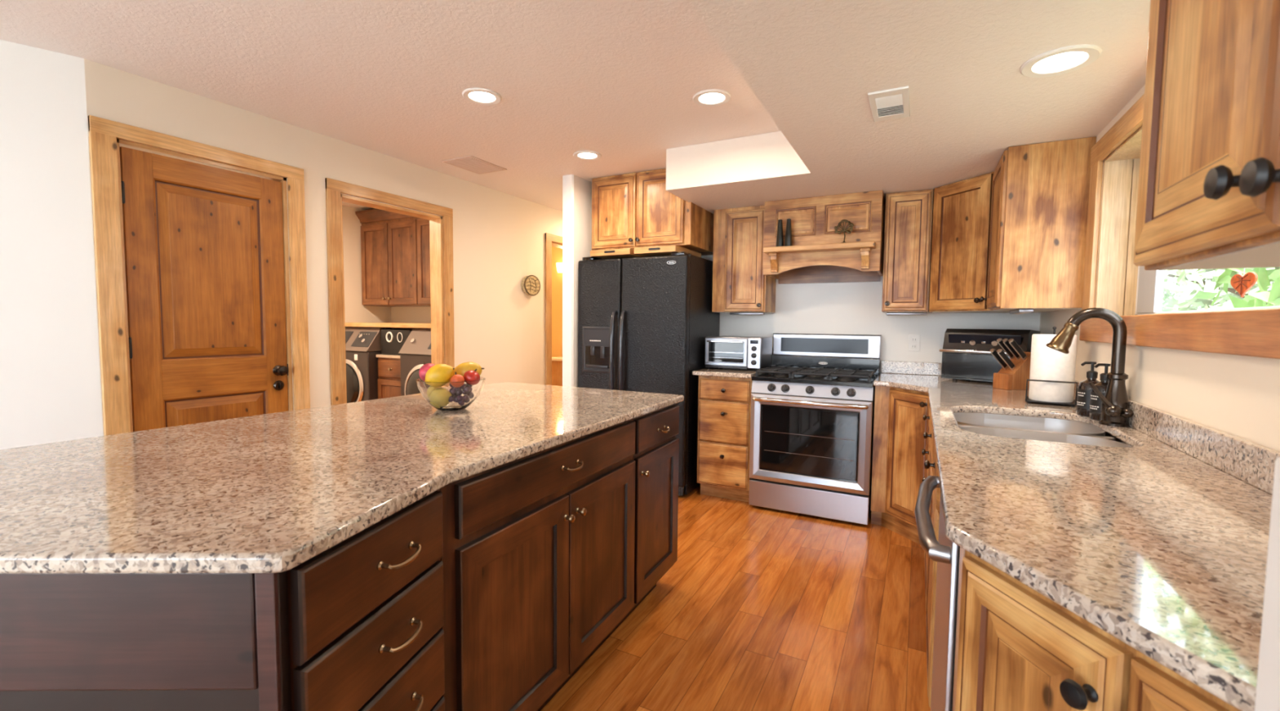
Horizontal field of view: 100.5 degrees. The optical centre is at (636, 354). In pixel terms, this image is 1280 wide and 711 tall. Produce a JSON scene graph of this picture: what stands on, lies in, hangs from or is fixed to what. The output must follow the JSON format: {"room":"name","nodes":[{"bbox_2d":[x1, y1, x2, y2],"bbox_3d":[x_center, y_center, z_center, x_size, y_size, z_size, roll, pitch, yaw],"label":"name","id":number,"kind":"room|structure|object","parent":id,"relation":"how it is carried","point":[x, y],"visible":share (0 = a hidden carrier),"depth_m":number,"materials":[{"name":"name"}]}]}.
{"room":"kitchen","nodes":[
{"label":"kitchen","id":0,"kind":"room"},
{"bbox_2d":[0,39,103,449],"bbox_3d":[-4.681,-0.010,0.616,5.751,2.403,0.120,-2,4,-39],"label":"wall","id":1,"kind":"structure","parent":0,"point":[51,388],"depth_m":2.28,"materials":[{"name":"white paint"}]},
{"bbox_2d":[84,58,562,435],"bbox_3d":[-1.202,-0.229,4.821,0.120,2.403,5.436,2,4,28],"label":"wall","id":2,"kind":"structure","parent":0,"point":[499,237],"depth_m":3.71,"materials":[{"name":"beige paint"}]},
{"bbox_2d":[88,115,310,435],"bbox_3d":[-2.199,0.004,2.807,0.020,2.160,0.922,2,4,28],"label":"trim","id":3,"kind":"structure","parent":2,"relation":"attached to","point":[104,134],"depth_m":2.45,"materials":[{"name":"brown wood"}]},
{"bbox_2d":[119,146,288,431],"bbox_3d":[-2.209,0.047,2.813,0.104,2.050,0.718,2,4,28],"label":"door","id":4,"kind":"structure","parent":2,"relation":"in","point":[203,244],"depth_m":2.75,"materials":[{"name":"brown wood"}]},
{"bbox_2d":[324,177,454,405],"bbox_3d":[-1.684,-0.042,3.776,0.020,2.145,1.000,2,4,28],"label":"trim","id":5,"kind":"structure","parent":2,"relation":"attached to","point":[334,188],"depth_m":3.38,"materials":[{"name":"brown wood"}]},
{"bbox_2d":[340,193,444,403],"bbox_3d":[-1.746,-0.007,3.812,0.120,2.070,0.823,2,4,28],"label":"trim","id":6,"kind":"structure","parent":2,"relation":"attached to","point":[435,221],"depth_m":4.11,"materials":[{"name":"brown wood"}]},
{"bbox_2d":[520,275,540,295],"bbox_3d":[-0.993,-0.650,4.996,0.055,0.194,0.233,2,4,28],"label":"wall plaque","id":7,"kind":"object","parent":2,"relation":"attached to","point":[531,284],"visible":1,"depth_m":4.96,"materials":[{"name":"brown wood"}]},
{"bbox_2d":[544,232,562,385],"bbox_3d":[-0.674,-0.144,5.673,0.020,2.140,0.946,2,4,28],"label":"trim","id":8,"kind":"structure","parent":2,"relation":"attached to","point":[548,238],"depth_m":5.27,"materials":[{"name":"brown wood"}]},
{"bbox_2d":[551,241,562,248],"bbox_3d":[-0.737,-0.111,5.707,0.120,2.070,0.768,2,4,28],"label":"trim","id":9,"kind":"structure","parent":2,"relation":"attached to","point":[553,244],"depth_m":5.42,"materials":[{"name":"brown wood"}]},
{"bbox_2d":[342,204,391,328],"bbox_3d":[-3.386,-0.234,4.558,0.120,2.403,2.850,2,4,28],"label":"wall","id":10,"kind":"structure","parent":0,"point":[354,310],"depth_m":5.38,"materials":[{"name":"beige paint"}]},
{"bbox_2d":[0,0,780,211],"bbox_3d":[-2.053,-1.338,2.115,7.500,0.120,11.100,2,4,28],"label":"ceiling","id":11,"kind":"structure","parent":0,"point":[618,80],"depth_m":2.38,"materials":[{"name":"white paint"}]},
{"bbox_2d":[442,155,506,174],"bbox_3d":[-1.167,-1.370,3.859,0.280,0.008,0.360,2,4,28],"label":"ceiling vent","id":12,"kind":"object","parent":11,"relation":"in","point":[471,163],"visible":1,"depth_m":3.83,"materials":[{"name":"beige"}]},
{"bbox_2d":[462,87,501,105],"bbox_3d":[-0.775,-1.296,2.674,0.190,0.008,0.190,2,4,28],"label":"recessed light","id":13,"kind":"object","parent":11,"relation":"in","point":[484,96],"visible":1,"depth_m":2.67,"materials":[{"name":"white plastic"}]},
{"bbox_2d":[573,150,601,159],"bbox_3d":[-0.332,-1.347,3.601,0.190,0.008,0.190,2,4,28],"label":"recessed light","id":14,"kind":"object","parent":11,"relation":"in","point":[584,154],"visible":1,"depth_m":3.60,"materials":[{"name":"white plastic"}]},
{"bbox_2d":[693,88,731,106],"bbox_3d":[0.378,-1.284,2.665,0.190,0.008,0.190,2,4,28],"label":"recessed light","id":15,"kind":"object","parent":11,"relation":"in","point":[712,97],"visible":1,"depth_m":2.66,"materials":[{"name":"white plastic"}]},
{"bbox_2d":[391,306,431,329],"bbox_3d":[-1.950,-0.275,5.464,1.806,2.403,0.100,2,4,28],"label":"wall","id":16,"kind":"structure","parent":0,"point":[422,314],"depth_m":5.63,"materials":[{"name":"beige paint"}]},
{"bbox_2d":[345,322,431,328],"bbox_3d":[-2.069,-0.281,5.110,1.676,0.040,0.625,2,4,28],"label":"shelf","id":17,"kind":"object","parent":16,"relation":"attached to","point":[404,325],"visible":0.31,"depth_m":4.87,"materials":[{"name":"brown wood"}]},
{"bbox_2d":[355,208,431,306],"bbox_3d":[-2.016,-0.951,5.180,1.660,0.945,0.393,2,4,28],"label":"wall cabinet","id":18,"kind":"object","parent":16,"relation":"attached to","point":[395,247],"visible":0.45,"depth_m":5.21,"materials":[{"name":"brown wood"}]},
{"bbox_2d":[551,246,562,357],"bbox_3d":[-0.998,-0.361,7.051,1.616,2.403,0.100,2,4,28],"label":"wall","id":19,"kind":"structure","parent":0,"point":[557,253],"depth_m":7.00,"materials":[{"name":"brown paint"}]},
{"bbox_2d":[555,262,562,272],"bbox_3d":[-0.813,-1.113,6.779,0.480,0.120,0.132,2,4,28],"label":"wall sconce","id":20,"kind":"object","parent":19,"relation":"attached to","point":[559,265],"visible":0.26,"depth_m":6.81,"materials":[{"name":"silver metal"}]},
{"bbox_2d":[562,174,591,386],"bbox_3d":[-0.360,-0.203,4.517,0.105,2.403,0.785,2,4,28],"label":"wall partition","id":21,"kind":"structure","parent":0,"point":[576,191],"depth_m":4.16,"materials":[{"name":"white paint"}]},
{"bbox_2d":[541,484,930,710],"bbox_3d":[-2.077,1.180,2.266,7.500,0.120,11.100,2,4,28],"label":"floor","id":22,"kind":"structure","parent":0,"point":[758,608],"depth_m":2.24,"materials":[{"name":"brown wood"}]},
{"bbox_2d":[0,570,291,710],"bbox_3d":[-1.244,0.764,0.822,1.394,0.900,0.033,0,3,-1],"label":"island end panel","id":23,"kind":"object","parent":22,"relation":"on","point":[165,642],"visible":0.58,"depth_m":0.80,"materials":[{"name":"black wood"}]},
{"bbox_2d":[345,327,384,403],"bbox_3d":[-2.582,0.326,5.312,0.620,1.190,0.760,2,4,28],"label":"washing machine","id":24,"kind":"object","parent":22,"relation":"on","point":[362,344],"visible":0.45,"depth_m":4.93,"materials":[{"name":"grey metal"}]},
{"bbox_2d":[287,488,444,710],"bbox_3d":[-0.817,0.750,1.125,0.755,0.900,0.733,1,4,12],"label":"base cabinet","id":25,"kind":"object","parent":22,"relation":"on","point":[366,614],"visible":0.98,"depth_m":0.99,"materials":[{"name":"brown wood"}]},
{"bbox_2d":[377,357,400,399],"bbox_3d":[-2.094,0.457,5.120,0.410,0.880,0.652,2,4,28],"label":"base cabinet","id":26,"kind":"object","parent":22,"relation":"on","point":[388,369],"visible":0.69,"depth_m":4.87,"materials":[{"name":"brown wood"}]},
{"bbox_2d":[376,354,399,358],"bbox_3d":[-2.078,0.004,5.114,0.416,0.024,0.645,2,4,28],"label":"countertop","id":27,"kind":"structure","parent":26,"relation":"on","point":[377,355],"depth_m":4.85,"materials":[{"name":"beige laminate"}]},
{"bbox_2d":[381,328,412,355],"bbox_3d":[-2.166,-0.116,4.936,0.370,0.235,0.190,2,4,24],"label":"speaker","id":28,"kind":"object","parent":27,"relation":"on","point":[393,340],"visible":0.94,"depth_m":4.87},
{"bbox_2d":[398,328,431,395],"bbox_3d":[-1.653,0.364,4.819,0.620,1.190,0.760,2,4,28],"label":"washing machine","id":29,"kind":"object","parent":22,"relation":"on","point":[416,349],"visible":0.18,"depth_m":4.60,"materials":[{"name":"grey metal"}]},
{"bbox_2d":[440,418,635,710],"bbox_3d":[-0.509,0.710,1.841,0.714,0.900,1.002,2,4,26],"label":"base cabinet","id":30,"kind":"object","parent":22,"relation":"on","point":[538,558],"visible":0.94,"depth_m":1.56,"materials":[{"name":"brown wood"}]},
{"bbox_2d":[0,382,684,573],"bbox_3d":[-0.809,0.255,1.608,1.288,0.030,2.644,2,4,28],"label":"countertop","id":31,"kind":"structure","parent":30,"relation":"on","point":[272,492],"depth_m":1.17,"materials":[{"name":"stone"}]},
{"bbox_2d":[415,376,485,411],"bbox_3d":[-0.719,0.153,2.071,0.256,0.119,0.256,2,4,28],"label":"fruit bowl","id":32,"kind":"object","parent":31,"relation":"on","point":[442,396],"visible":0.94,"depth_m":1.98,"materials":[{"name":"clear glass"}]},
{"bbox_2d":[418,361,434,381],"bbox_3d":[-0.808,0.069,2.078,0.076,0.082,0.076,1,3,0],"label":"fruit","id":33,"kind":"object","parent":32,"relation":"in","point":[424,369],"visible":0.46,"depth_m":2.05,"materials":[{"name":"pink food"}]},
{"bbox_2d":[449,372,464,382],"bbox_3d":[-0.675,0.094,2.005,0.052,0.059,0.052,1,3,0],"label":"peach","id":34,"kind":"object","parent":32,"relation":"in","point":[456,378],"visible":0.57,"depth_m":1.99,"materials":[{"name":"brown food"}]},
{"bbox_2d":[453,361,484,377],"bbox_3d":[-0.664,0.070,2.101,0.126,0.082,0.079,1,3,0],"label":"mango","id":35,"kind":"object","parent":32,"relation":"in","point":[462,368],"visible":0.55,"depth_m":2.07,"materials":[{"name":"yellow food"}]},
{"bbox_2d":[463,368,479,381],"bbox_3d":[-0.634,0.086,2.052,0.063,0.065,0.064,1,3,0],"label":"apple","id":36,"kind":"object","parent":32,"relation":"in","point":[469,375],"visible":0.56,"depth_m":2.03,"materials":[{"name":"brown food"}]},
{"bbox_3d":[-0.742,0.163,2.026,0.092,0.074,0.068,1,3,0],"label":"lemon","id":37,"kind":"object","parent":32,"relation":"in","visible":0},
{"bbox_2d":[424,364,454,382],"bbox_3d":[-0.748,0.080,2.021,0.096,0.090,0.091,-2,4,-37],"label":"mango","id":38,"kind":"object","parent":37,"relation":"on","point":[438,372],"visible":0.73,"depth_m":1.99,"materials":[{"name":"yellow food"}]},
{"bbox_2d":[551,356,562,386],"bbox_3d":[-0.705,0.351,6.602,0.615,0.940,0.475,2,4,28],"label":"bathroom vanity","id":39,"kind":"object","parent":22,"relation":"on","point":[557,362],"visible":0.02,"depth_m":6.50,"materials":[{"name":"brown wood"}]},
{"bbox_2d":[551,356,562,361],"bbox_3d":[-0.702,0.046,6.584,0.615,0.052,0.475,2,4,28],"label":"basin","id":40,"kind":"object","parent":39,"relation":"in","point":[557,358],"depth_m":6.48,"materials":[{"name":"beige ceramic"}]},
{"bbox_2d":[616,403,679,628],"bbox_3d":[-0.187,0.673,2.497,0.714,0.900,0.460,2,4,26],"label":"base cabinet","id":41,"kind":"object","parent":22,"relation":"on","point":[655,457],"visible":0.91,"depth_m":2.33,"materials":[{"name":"brown wood"}]},
{"bbox_2d":[577,251,719,496],"bbox_3d":[0.094,0.122,4.269,0.918,1.763,0.803,2,4,28],"label":"refrigerator","id":42,"kind":"object","parent":22,"relation":"on","point":[644,323],"visible":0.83,"depth_m":3.93,"materials":[{"name":"black metal"}]},
{"bbox_2d":[590,248,644,258],"bbox_3d":[-0.085,-0.784,4.233,0.350,0.044,0.501,2,4,28],"label":"wooden tray","id":43,"kind":"object","parent":42,"relation":"on","point":[624,252],"visible":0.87,"depth_m":4.03,"materials":[{"name":"brown wood"}]},
{"bbox_2d":[634,244,701,257],"bbox_3d":[0.247,-0.770,4.057,0.335,0.044,0.501,2,4,28],"label":"wooden tray","id":44,"kind":"object","parent":42,"relation":"on","point":[662,250],"visible":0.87,"depth_m":3.87,"materials":[{"name":"brown wood"}]},
{"bbox_2d":[697,375,752,502],"bbox_3d":[0.750,0.590,4.038,0.392,0.900,0.660,2,4,28],"label":"base cabinet","id":45,"kind":"object","parent":22,"relation":"on","point":[724,403],"visible":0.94,"depth_m":3.77,"materials":[{"name":"brown wood"}]},
{"bbox_2d":[692,367,764,378],"bbox_3d":[0.745,0.125,4.022,0.428,0.030,0.648,2,4,28],"label":"countertop","id":46,"kind":"structure","parent":45,"relation":"on","point":[748,373],"depth_m":3.79,"materials":[{"name":"stone"}]},
{"bbox_2d":[705,364,747,369],"bbox_3d":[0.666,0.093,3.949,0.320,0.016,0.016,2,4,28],"label":"tray","id":47,"kind":"object","parent":46,"relation":"on","point":[731,366],"depth_m":3.93,"materials":[{"name":"grey metal"}]},
{"bbox_2d":[704,335,772,369],"bbox_3d":[0.773,-0.014,4.047,0.430,0.245,0.369,2,4,28],"label":"toaster oven","id":48,"kind":"object","parent":46,"relation":"on","point":[745,353],"visible":0.99,"depth_m":3.92,"materials":[{"name":"silver metal"}]},
{"bbox_2d":[748,333,881,524],"bbox_3d":[1.254,0.452,3.726,0.762,1.182,0.716,2,4,28],"label":"gas range","id":49,"kind":"object","parent":22,"relation":"on","point":[812,413],"visible":0.99,"depth_m":3.51,"materials":[{"name":"silver metal"}]},
{"bbox_2d":[751,373,878,387],"bbox_3d":[1.261,0.161,3.716,0.762,0.030,0.594,2,4,28],"label":"cooktop","id":50,"kind":"object","parent":49,"relation":"in","point":[771,379],"depth_m":3.50,"materials":[{"name":"black"}]},
{"bbox_2d":[871,386,928,545],"bbox_3d":[1.961,0.647,3.280,0.900,0.900,0.867,2,4,28],"label":"base cabinet","id":51,"kind":"object","parent":22,"relation":"on","point":[898,469],"visible":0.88,"depth_m":3.19,"materials":[{"name":"brown wood"}]},
{"bbox_2d":[914,475,959,710],"bbox_3d":[0.974,0.766,1.194,0.648,0.895,0.594,2,4,28],"label":"dishwasher","id":52,"kind":"object","parent":22,"relation":"on","point":[944,551],"visible":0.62,"depth_m":1.16,"materials":[{"name":"silver metal"}]},
{"bbox_2d":[921,404,1073,708],"bbox_3d":[1.509,0.711,2.151,0.642,0.900,1.588,2,4,28],"label":"base cabinet","id":53,"kind":"object","parent":22,"relation":"on","point":[931,464],"visible":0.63,"depth_m":1.78,"materials":[{"name":"brown wood"}]},
{"bbox_2d":[873,373,1272,710],"bbox_3d":[1.337,0.248,2.071,0.912,0.030,3.544,2,4,28],"label":"countertop","id":54,"kind":"structure","parent":53,"relation":"on","point":[1160,548],"depth_m":0.91,"materials":[{"name":"stone"}]},
{"bbox_2d":[939,328,1040,382],"bbox_3d":[2.192,0.004,3.314,0.332,0.325,0.454,-3,5,-42],"label":"toaster oven","id":55,"kind":"object","parent":54,"relation":"on","point":[966,354],"visible":0.64,"depth_m":3.24,"materials":[{"name":"black metal"}]},
{"bbox_2d":[992,351,1031,390],"bbox_3d":[2.096,0.086,2.931,0.210,0.205,0.100,0,4,-12],"label":"knife block","id":56,"kind":"object","parent":54,"relation":"on","point":[1007,379],"visible":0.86,"depth_m":2.88,"materials":[{"name":"brown wood"}]},
{"bbox_2d":[990,348,1008,369],"bbox_3d":[1.999,0.025,2.929,0.120,0.116,0.022,0,4,-12],"label":"knife","id":57,"kind":"object","parent":56,"relation":"in","point":[993,351],"visible":0.89,"depth_m":2.92,"materials":[{"name":"black"}]},
{"bbox_2d":[996,337,1013,359],"bbox_3d":[2.052,-0.033,2.951,0.120,0.116,0.022,0,4,-12],"label":"knife","id":58,"kind":"object","parent":56,"relation":"in","point":[999,340],"visible":0.85,"depth_m":2.94,"materials":[{"name":"black"}]},
{"bbox_2d":[996,349,1015,370],"bbox_3d":[2.008,0.027,2.886,0.120,0.116,0.022,0,4,-12],"label":"knife","id":59,"kind":"object","parent":56,"relation":"in","point":[1000,352],"visible":1,"depth_m":2.88,"materials":[{"name":"black"}]},
{"bbox_2d":[1002,338,1020,359],"bbox_3d":[2.059,-0.030,2.916,0.120,0.116,0.022,0,4,-12],"label":"knife","id":60,"kind":"object","parent":56,"relation":"in","point":[1006,342],"visible":0.84,"depth_m":2.91,"materials":[{"name":"black"}]},
{"bbox_2d":[1008,338,1026,359],"bbox_3d":[2.067,-0.028,2.881,0.120,0.116,0.022,0,4,-12],"label":"knife","id":61,"kind":"object","parent":56,"relation":"in","point":[1011,341],"visible":1,"depth_m":2.87,"materials":[{"name":"black"}]},
{"bbox_2d":[953,412,1132,447],"bbox_3d":[1.419,0.372,1.924,0.490,0.194,0.750,2,4,28],"label":"sink","id":62,"kind":"object","parent":54,"relation":"in","point":[1039,428],"visible":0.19,"depth_m":2.06,"materials":[{"name":"silver metal"}]},
{"bbox_2d":[1025,326,1077,407],"bbox_3d":[1.868,0.046,2.389,0.180,0.345,0.180,3,4,38],"label":"paper towel holder","id":63,"kind":"object","parent":54,"relation":"on","point":[1028,400],"visible":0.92,"depth_m":2.34,"materials":[{"name":"black"}]},
{"bbox_2d":[1028,333,1077,402],"bbox_3d":[1.868,0.057,2.390,0.160,0.296,0.160,2,4,28],"label":"paper towel roll","id":64,"kind":"object","parent":63,"relation":"in","point":[1046,363],"visible":0.79,"depth_m":2.33,"materials":[{"name":"white paper"}]},
{"bbox_2d":[1075,361,1100,417],"bbox_3d":[1.755,0.132,2.056,0.085,0.211,0.081,0,3,-2],"label":"soap bottle","id":65,"kind":"object","parent":54,"relation":"on","point":[1083,395],"visible":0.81,"depth_m":2.04,"materials":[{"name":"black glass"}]},
{"bbox_2d":[1046,307,1133,426],"bbox_3d":[1.613,0.039,1.894,0.246,0.413,0.124,2,4,28],"label":"faucet","id":66,"kind":"object","parent":54,"relation":"on","point":[1116,411],"visible":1,"depth_m":1.86,"materials":[{"name":"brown metal"}]},
{"bbox_2d":[1088,363,1111,421],"bbox_3d":[1.725,0.138,1.962,0.085,0.211,0.081,0,3,-2],"label":"soap bottle","id":67,"kind":"object","parent":54,"relation":"on","point":[1095,410],"visible":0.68,"depth_m":1.95,"materials":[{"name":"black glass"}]},
{"bbox_2d":[952,546,1239,710],"bbox_3d":[0.756,0.792,0.682,0.598,0.900,0.493,2,4,28],"label":"base cabinet","id":68,"kind":"object","parent":22,"relation":"on","point":[1017,648],"visible":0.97,"depth_m":0.75,"materials":[{"name":"brown wood"}]},
{"bbox_2d":[701,205,1040,373],"bbox_3d":[1.312,-0.164,4.143,3.410,2.403,0.120,2,4,28],"label":"wall","id":69,"kind":"structure","parent":0,"point":[832,308],"depth_m":3.89,"materials":[{"name":"white paint"}]},
{"bbox_2d":[591,168,713,255],"bbox_3d":[0.154,-1.102,4.254,0.842,0.563,0.675,2,4,28],"label":"upper cabinet","id":70,"kind":"object","parent":69,"relation":"attached to","point":[632,211],"visible":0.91,"depth_m":4.00,"materials":[{"name":"brown wood"}]},
{"bbox_2d":[711,204,776,312],"bbox_3d":[0.828,-0.714,4.094,0.412,0.776,0.362,2,4,28],"label":"upper cabinet","id":71,"kind":"object","parent":69,"relation":"attached to","point":[740,284],"visible":0.96,"depth_m":3.97,"materials":[{"name":"brown wood"}]},
{"bbox_2d":[729,312,764,315],"bbox_3d":[0.851,-0.314,4.085,0.260,0.020,0.060,2,4,28],"label":"light bar","id":72,"kind":"object","parent":71,"relation":"attached to","point":[731,313],"visible":0.91,"depth_m":4.05,"materials":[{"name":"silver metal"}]},
{"bbox_2d":[763,190,885,284],"bbox_3d":[1.311,-0.800,3.735,0.757,0.552,0.533,2,4,28],"label":"range hood","id":73,"kind":"object","parent":69,"relation":"attached to","point":[816,254],"visible":0.98,"depth_m":3.60,"materials":[{"name":"brown wood"}]},
{"bbox_2d":[775,219,783,246],"bbox_3d":[0.990,-0.835,3.670,0.048,0.190,0.048,-2,4,-39],"label":"vase","id":74,"kind":"object","parent":73,"relation":"on","point":[780,242],"visible":0.8,"depth_m":3.65,"materials":[{"name":"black ceramic"}]},
{"bbox_2d":[784,218,791,246],"bbox_3d":[1.042,-0.833,3.643,0.048,0.190,0.048,-2,4,-39],"label":"vase","id":75,"kind":"object","parent":73,"relation":"on","point":[788,241],"visible":0.8,"depth_m":3.63,"materials":[{"name":"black ceramic"}]},
{"bbox_2d":[763,240,875,254],"bbox_3d":[1.212,-0.712,3.556,0.705,0.036,0.116,2,4,28],"label":"shelf","id":76,"kind":"object","parent":73,"relation":"attached to","point":[854,246],"depth_m":3.53,"materials":[{"name":"brown wood"}]},
{"bbox_2d":[834,219,853,243],"bbox_3d":[1.356,-0.803,3.477,0.118,0.156,0.054,2,4,28],"label":"tree ornament","id":77,"kind":"object","parent":73,"relation":"on","point":[851,227],"visible":0.98,"depth_m":3.47,"materials":[{"name":"brown metal"}]},
{"bbox_2d":[881,189,933,312],"bbox_3d":[1.817,-0.673,3.570,0.272,0.776,0.362,2,4,28],"label":"upper cabinet","id":78,"kind":"object","parent":69,"relation":"attached to","point":[908,215],"visible":0.99,"depth_m":3.44,"materials":[{"name":"brown wood"}]},
{"bbox_2d":[886,312,926,315],"bbox_3d":[1.813,-0.274,3.575,0.240,0.020,0.060,2,4,28],"label":"light bar","id":79,"kind":"object","parent":78,"relation":"attached to","point":[887,313],"visible":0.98,"depth_m":3.55,"materials":[{"name":"silver metal"}]},
{"bbox_2d":[880,360,942,375],"bbox_3d":[2.155,0.103,3.627,0.891,0.088,0.020,2,4,28],"label":"backsplash","id":80,"kind":"structure","parent":69,"relation":"attached to","point":[886,366],"depth_m":3.73,"materials":[{"name":"stone"}]},
{"bbox_2d":[907,334,919,351],"bbox_3d":[1.949,-0.082,3.735,0.072,0.116,0.008,2,4,28],"label":"wall outlet","id":81,"kind":"object","parent":69,"relation":"attached to","point":[913,340],"visible":1,"depth_m":3.73,"materials":[{"name":"white plastic"}]},
{"bbox_2d":[911,343,916,348],"bbox_3d":[1.948,-0.058,3.734,0.032,0.034,0.003,2,4,28],"label":"socket","id":82,"kind":"object","parent":81,"relation":"attached to","point":[913,345],"depth_m":3.73,"materials":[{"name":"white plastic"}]},
{"bbox_2d":[911,337,916,342],"bbox_3d":[1.948,-0.105,3.731,0.032,0.034,0.003,2,4,28],"label":"socket","id":83,"kind":"object","parent":81,"relation":"attached to","point":[913,339],"depth_m":3.73,"materials":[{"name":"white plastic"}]},
{"bbox_2d":[928,171,1060,312],"bbox_3d":[2.157,-0.650,3.243,0.627,0.776,0.622,2,4,28],"label":"upper cabinet","id":84,"kind":"object","parent":69,"relation":"attached to","point":[962,211],"visible":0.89,"depth_m":3.17,"materials":[{"name":"brown wood"}]},
{"bbox_2d":[666,0,1150,213],"bbox_3d":[-0.367,-1.008,0.101,2.174,0.263,8.500,2,4,28],"label":"ceiling","id":85,"kind":"structure","parent":0,"point":[813,65],"depth_m":1.93,"materials":[{"name":"white paint"}]},
{"bbox_2d":[867,85,910,121],"bbox_3d":[0.995,-0.978,2.089,0.136,0.011,0.300,2,4,28],"label":"ceiling vent","id":86,"kind":"object","parent":85,"relation":"in","point":[891,104],"visible":1,"depth_m":2.06,"materials":[{"name":"white plastic"}]},
{"bbox_2d":[1019,44,1102,77],"bbox_3d":[1.381,-0.954,1.736,0.210,0.008,0.210,2,4,28],"label":"recessed light","id":87,"kind":"object","parent":85,"relation":"in","point":[1065,60],"visible":1,"depth_m":1.73,"materials":[{"name":"white plastic"}]},
{"bbox_2d":[1039,84,1279,451],"bbox_3d":[0.671,0.103,-0.390,0.200,2.403,8.500,2,4,28],"label":"wall","id":88,"kind":"structure","parent":0,"point":[1238,396],"depth_m":1.45,"materials":[{"name":"beige paint"}]},
{"bbox_2d":[980,136,1096,311],"bbox_3d":[2.018,-0.620,2.721,0.381,0.776,0.450,2,4,28],"label":"upper cabinet","id":89,"kind":"object","parent":88,"relation":"attached to","point":[1040,192],"visible":0.94,"depth_m":2.52,"materials":[{"name":"brown wood"}]},
{"bbox_2d":[1009,308,1034,314],"bbox_3d":[1.980,-0.222,2.740,0.060,0.020,0.320,2,4,28],"label":"light bar","id":90,"kind":"object","parent":89,"relation":"attached to","point":[1020,311],"visible":1,"depth_m":2.61,"materials":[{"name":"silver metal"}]},
{"bbox_2d":[1080,93,1144,341],"bbox_3d":[1.619,-0.454,1.592,0.021,0.875,1.910,2,4,28],"label":"trim","id":91,"kind":"structure","parent":88,"relation":"attached to","point":[1131,121],"depth_m":2.33,"materials":[{"name":"brown wood"}]},
{"bbox_2d":[1073,380,1279,494],"bbox_3d":[1.731,0.205,1.859,0.020,0.088,3.543,2,4,28],"label":"backsplash","id":92,"kind":"structure","parent":88,"relation":"attached to","point":[1252,463],"depth_m":1.33,"materials":[{"name":"stone"}]},
{"bbox_2d":[1079,308,1279,359],"bbox_3d":[1.607,-0.071,1.606,0.028,0.104,1.885,2,4,28],"label":"trim","id":93,"kind":"structure","parent":88,"relation":"attached to","point":[1253,332],"depth_m":1.38,"materials":[{"name":"brown wood"}]},
{"bbox_2d":[1094,126,1269,315],"bbox_3d":[1.706,-0.451,1.530,0.190,0.698,1.710,2,4,28],"label":"trim","id":94,"kind":"structure","parent":88,"relation":"attached to","point":[1117,273],"depth_m":2.28,"materials":[{"name":"brown wood"}]},
{"bbox_2d":[1133,0,1279,270],"bbox_3d":[0.742,-0.491,0.370,0.426,0.776,0.800,2,4,28],"label":"upper cabinet","id":95,"kind":"object","parent":88,"relation":"attached to","point":[1209,187],"visible":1,"depth_m":0.62,"materials":[{"name":"brown wood"}]},
{"bbox_2d":[1134,266,1279,315],"bbox_3d":[1.756,-0.451,1.501,0.055,0.670,1.677,2,4,28],"label":"window","id":96,"kind":"structure","parent":88,"relation":"in","point":[1149,289],"depth_m":2.10,"materials":[{"name":"white plastic"}]},
{"bbox_2d":[1230,267,1257,297],"bbox_3d":[1.753,-0.464,1.521,0.008,0.598,0.134,2,4,28],"label":"leaf ornament","id":97,"kind":"object","parent":96,"relation":"hanging from","point":[1242,283],"visible":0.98,"depth_m":1.53,"materials":[{"name":"orange glass"}]},
{"bbox_2d":[1254,457,1279,710],"bbox_3d":[0.707,0.678,0.366,0.402,1.165,0.092,2,4,28],"label":"wall","id":98,"kind":"structure","parent":0,"point":[1268,686],"depth_m":0.46,"materials":[{"name":"white paint"}]},
{"label":"outside","id":99,"kind":"structure","parent":0,"visible":0},
{"bbox_3d":[21.916,2.655,-1.066,38.100,0.200,70.000,2,4,28],"label":"ground","id":100,"kind":"structure","parent":99,"visible":0},
{"bbox_2d":[1161,270,1271,311],"bbox_3d":[8.719,-0.692,7.899,3.297,5.157,3.296,2,4,28],"label":"tree","id":101,"kind":"object","parent":100,"relation":"on","point":[1174,273],"visible":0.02,"depth_m":7.72,"materials":[{"name":"green plant"}]},
{"bbox_2d":[1161,266,1279,311],"bbox_3d":[6.669,-0.889,5.249,2.950,5.829,2.934,2,4,28],"label":"tree","id":102,"kind":"object","parent":100,"relation":"on","point":[1193,281],"visible":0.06,"depth_m":5.59,"materials":[{"name":"green plant"}]},
{"bbox_2d":[1192,266,1279,308],"bbox_3d":[5.098,-1.116,3.072,2.956,6.513,2.950,2,4,28],"label":"tree","id":103,"kind":"object","parent":100,"relation":"on","point":[1260,299],"visible":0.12,"depth_m":3.81,"materials":[{"name":"green plant"}]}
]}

